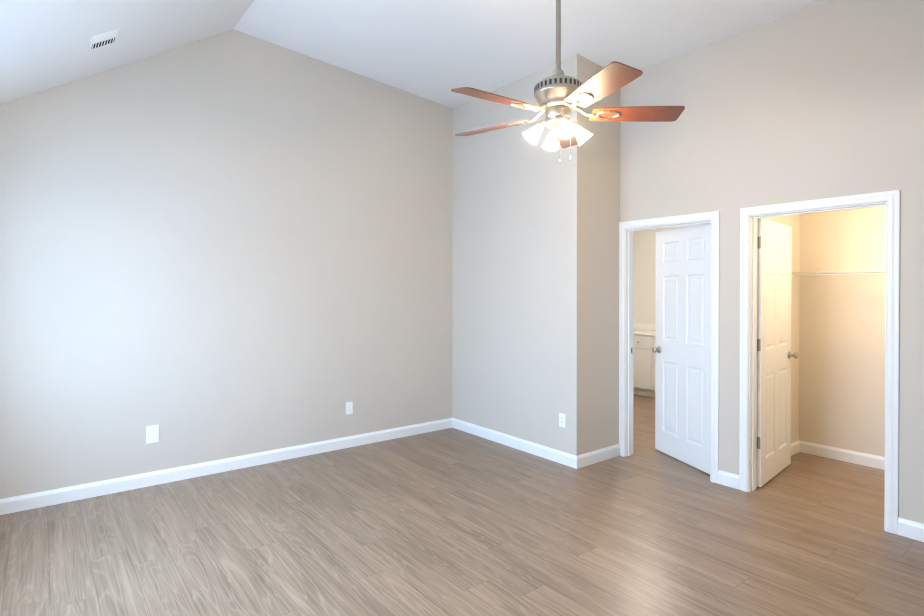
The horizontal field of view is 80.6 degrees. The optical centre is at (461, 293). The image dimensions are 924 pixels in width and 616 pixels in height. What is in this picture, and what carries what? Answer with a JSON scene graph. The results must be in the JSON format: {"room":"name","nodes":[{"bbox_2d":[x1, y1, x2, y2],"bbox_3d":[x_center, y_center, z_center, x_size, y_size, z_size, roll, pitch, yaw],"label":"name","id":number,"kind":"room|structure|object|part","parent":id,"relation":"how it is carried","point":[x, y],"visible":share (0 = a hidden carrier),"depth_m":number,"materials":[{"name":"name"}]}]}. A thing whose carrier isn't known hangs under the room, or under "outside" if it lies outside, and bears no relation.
{"room":"empty bedroom","nodes":[
{"label":"empty bedroom","id":0,"kind":"room"},
{"bbox_2d":[0,0,253,104],"bbox_3d":[-0.960,-1.657,1.656,2.050,1.552,6.740,0,1,-38],"label":"ceiling slope","id":1,"kind":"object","parent":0,"point":[44,45],"visible":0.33,"depth_m":3.36,"materials":[{"name":"white paint"}]},
{"bbox_2d":[88,28,119,50],"bbox_3d":[-2.233,-1.583,3.402,0.150,0.098,0.245,0,1,-38],"label":"air vent register","id":2,"kind":"object","parent":1,"relation":"attached to","point":[105,39],"visible":0.98,"depth_m":3.39,"materials":[{"name":"white metal"}]},
{"bbox_2d":[0,29,452,498],"bbox_3d":[-1.843,-0.630,4.675,4.355,4.200,0.120,0,1,-38],"label":"wall","id":3,"kind":"structure","parent":0,"point":[229,244],"depth_m":4.47,"materials":[{"name":"beige paint"}]},
{"bbox_2d":[146,425,158,443],"bbox_3d":[-2.378,1.080,4.190,0.085,0.135,0.007,0,1,-38],"label":"electrical outlet","id":4,"kind":"object","parent":3,"relation":"attached to","point":[152,433],"visible":1,"depth_m":4.19,"materials":[{"name":"white plastic"}]},
{"bbox_2d":[0,418,451,514],"bbox_3d":[-1.751,1.418,4.676,4.185,0.104,0.014,0,1,-38],"label":"baseboard","id":5,"kind":"structure","parent":3,"relation":"attached to","point":[94,489],"depth_m":4.39,"materials":[{"name":"white wood"}]},
{"bbox_2d":[346,401,352,414],"bbox_3d":[-1.076,1.092,5.204,0.072,0.118,0.007,0,1,-38],"label":"duplex electrical outlet","id":6,"kind":"object","parent":3,"relation":"attached to","point":[349,407],"visible":1,"depth_m":5.20,"materials":[{"name":"white plastic"}]},
{"bbox_2d":[0,394,923,615],"bbox_3d":[1.444,1.538,3.548,8.500,0.120,7.100,0,1,-38],"label":"floor","id":7,"kind":"structure","parent":0,"point":[450,522],"depth_m":3.25,"materials":[{"name":"brown laminate"}]},
{"bbox_2d":[633,334,654,397],"bbox_3d":[2.837,1.016,7.699,0.592,0.864,1.647,0,1,-38],"label":"bathroom vanity","id":8,"kind":"object","parent":7,"relation":"on","point":[644,364],"depth_m":7.64,"materials":[{"name":"white wood"}]},
{"bbox_2d":[634,330,654,333],"bbox_3d":[2.849,0.563,7.693,0.577,0.041,1.667,0,1,-38],"label":"countertop","id":9,"kind":"structure","parent":8,"relation":"on","point":[635,331],"depth_m":7.78,"materials":[{"name":"white stone"}]},
{"bbox_2d":[233,0,827,107],"bbox_3d":[1.041,-2.193,3.209,3.020,0.502,6.740,0,1,-38],"label":"ceiling slope","id":10,"kind":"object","parent":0,"point":[437,51],"visible":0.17,"depth_m":4.34,"materials":[{"name":"white paint"}]},
{"bbox_2d":[451,0,684,164],"bbox_3d":[0.472,-1.404,2.844,1.209,1.489,1.249,0,1,-38],"label":"ceiling fan","id":11,"kind":"object","parent":10,"relation":"hanging from","point":[559,95],"visible":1,"depth_m":2.80,"materials":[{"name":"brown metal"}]},
{"bbox_3d":[0.505,-0.836,2.865,0.337,0.114,0.337,0,1,-38],"label":"lamp shade","id":12,"kind":"part","parent":11,"relation":"part of","materials":[{"name":"white glass"}]},
{"bbox_2d":[452,54,619,455],"bbox_3d":[0.556,-0.637,5.687,0.715,4.200,2.250,0,1,-38],"label":"wall bump-out","id":13,"kind":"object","parent":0,"point":[535,243],"visible":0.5,"depth_m":4.96,"materials":[{"name":"beige paint"}]},
{"bbox_2d":[452,418,579,468],"bbox_3d":[0.435,1.414,5.263,0.014,0.104,1.734,0,1,-38],"label":"baseboard","id":14,"kind":"structure","parent":13,"relation":"attached to","point":[564,458],"depth_m":5.11,"materials":[{"name":"white wood"}]},
{"bbox_2d":[559,413,565,427],"bbox_3d":[0.867,1.094,4.712,0.007,0.118,0.072,0,1,-38],"label":"duplex electrical outlet","id":15,"kind":"object","parent":13,"relation":"attached to","point":[562,419],"visible":1,"depth_m":4.71,"materials":[{"name":"white plastic"}]},
{"bbox_2d":[580,444,619,467],"bbox_3d":[1.202,1.417,4.770,0.561,0.104,0.014,0,1,-38],"label":"baseboard","id":16,"kind":"structure","parent":13,"relation":"attached to","point":[596,456],"depth_m":4.76,"materials":[{"name":"white wood"}]},
{"bbox_2d":[634,224,700,323],"bbox_3d":[3.507,0.131,7.416,0.120,2.640,3.155,0,1,-38],"label":"wall","id":17,"kind":"structure","parent":0,"point":[644,276],"depth_m":8.24,"materials":[{"name":"paint"}]},
{"bbox_2d":[634,322,655,329],"bbox_3d":[3.069,0.498,7.863,0.020,0.100,1.667,0,1,-38],"label":"backsplash","id":18,"kind":"structure","parent":17,"relation":"attached to","point":[637,326],"depth_m":8.24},
{"bbox_2d":[620,0,923,523],"bbox_3d":[2.860,-0.620,3.211,0.120,4.200,4.491,0,1,-38],"label":"wall","id":19,"kind":"structure","parent":0,"point":[823,100],"depth_m":3.81,"materials":[{"name":"beige paint"}]},
{"bbox_2d":[619,211,719,482],"bbox_3d":[1.760,0.413,4.632,0.156,2.115,0.925,0,1,-38],"label":"door frame","id":20,"kind":"structure","parent":19,"relation":"attached to","point":[713,217],"depth_m":4.90,"materials":[{"name":"white wood"}]},
{"bbox_2d":[652,223,710,473],"bbox_3d":[1.950,0.442,4.746,0.380,2.030,0.749,0,1,-38],"label":"bathroom door","id":21,"kind":"structure","parent":19,"relation":"in","point":[681,349],"depth_m":4.71,"materials":[{"name":"white painted wood"},{"name":"brushed nickel"}]},
{"bbox_2d":[739,190,899,533],"bbox_3d":[2.437,0.445,3.762,0.122,2.063,0.856,0,1,-38],"label":"door frame","id":22,"kind":"structure","parent":19,"relation":"attached to","point":[753,258],"depth_m":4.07,"materials":[{"name":"white wood"}]},
{"bbox_2d":[757,218,798,486],"bbox_3d":[2.506,0.445,4.427,0.818,2.030,0.193,0,1,-38],"label":"closet door","id":23,"kind":"structure","parent":22,"relation":"attached to","point":[774,354],"depth_m":4.34,"materials":[{"name":"white wood"}]},
{"bbox_2d":[898,517,923,541],"bbox_3d":[3.386,1.434,2.440,0.014,0.104,2.305,0,1,-38],"label":"baseboard","id":24,"kind":"structure","parent":19,"relation":"attached to","point":[910,529],"depth_m":3.30,"materials":[{"name":"white wood"}]},
{"bbox_2d":[763,214,802,442],"bbox_3d":[2.598,0.150,4.677,1.260,2.640,0.050,0,1,-38],"label":"wall","id":25,"kind":"structure","parent":0,"point":[795,221],"depth_m":5.01,"materials":[{"name":"paint"}]},
{"bbox_2d":[791,440,800,455],"bbox_3d":[2.617,1.418,4.661,1.260,0.104,0.014,0,1,-38],"label":"baseboard","id":26,"kind":"structure","parent":25,"relation":"attached to","point":[795,446],"depth_m":5.00,"materials":[{"name":"white wood"}]},
{"bbox_2d":[799,206,885,456],"bbox_3d":[3.777,0.152,4.318,0.100,2.640,2.065,0,1,-38],"label":"wall","id":27,"kind":"structure","parent":0,"point":[838,363],"depth_m":4.78,"materials":[{"name":"paint"}]},
{"bbox_2d":[791,270,885,275],"bbox_3d":[3.596,-0.023,4.208,0.310,0.342,1.907,0,1,-38],"label":"wire closet shelf","id":28,"kind":"object","parent":27,"relation":"attached to","point":[850,272],"visible":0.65,"depth_m":4.60,"materials":[{"name":"white metal"}]},
{"bbox_2d":[801,441,884,469],"bbox_3d":[3.716,1.420,4.312,0.014,0.104,1.915,0,1,-38],"label":"baseboard","id":29,"kind":"structure","parent":27,"relation":"attached to","point":[855,457],"depth_m":4.78,"materials":[{"name":"white wood"}]}
]}

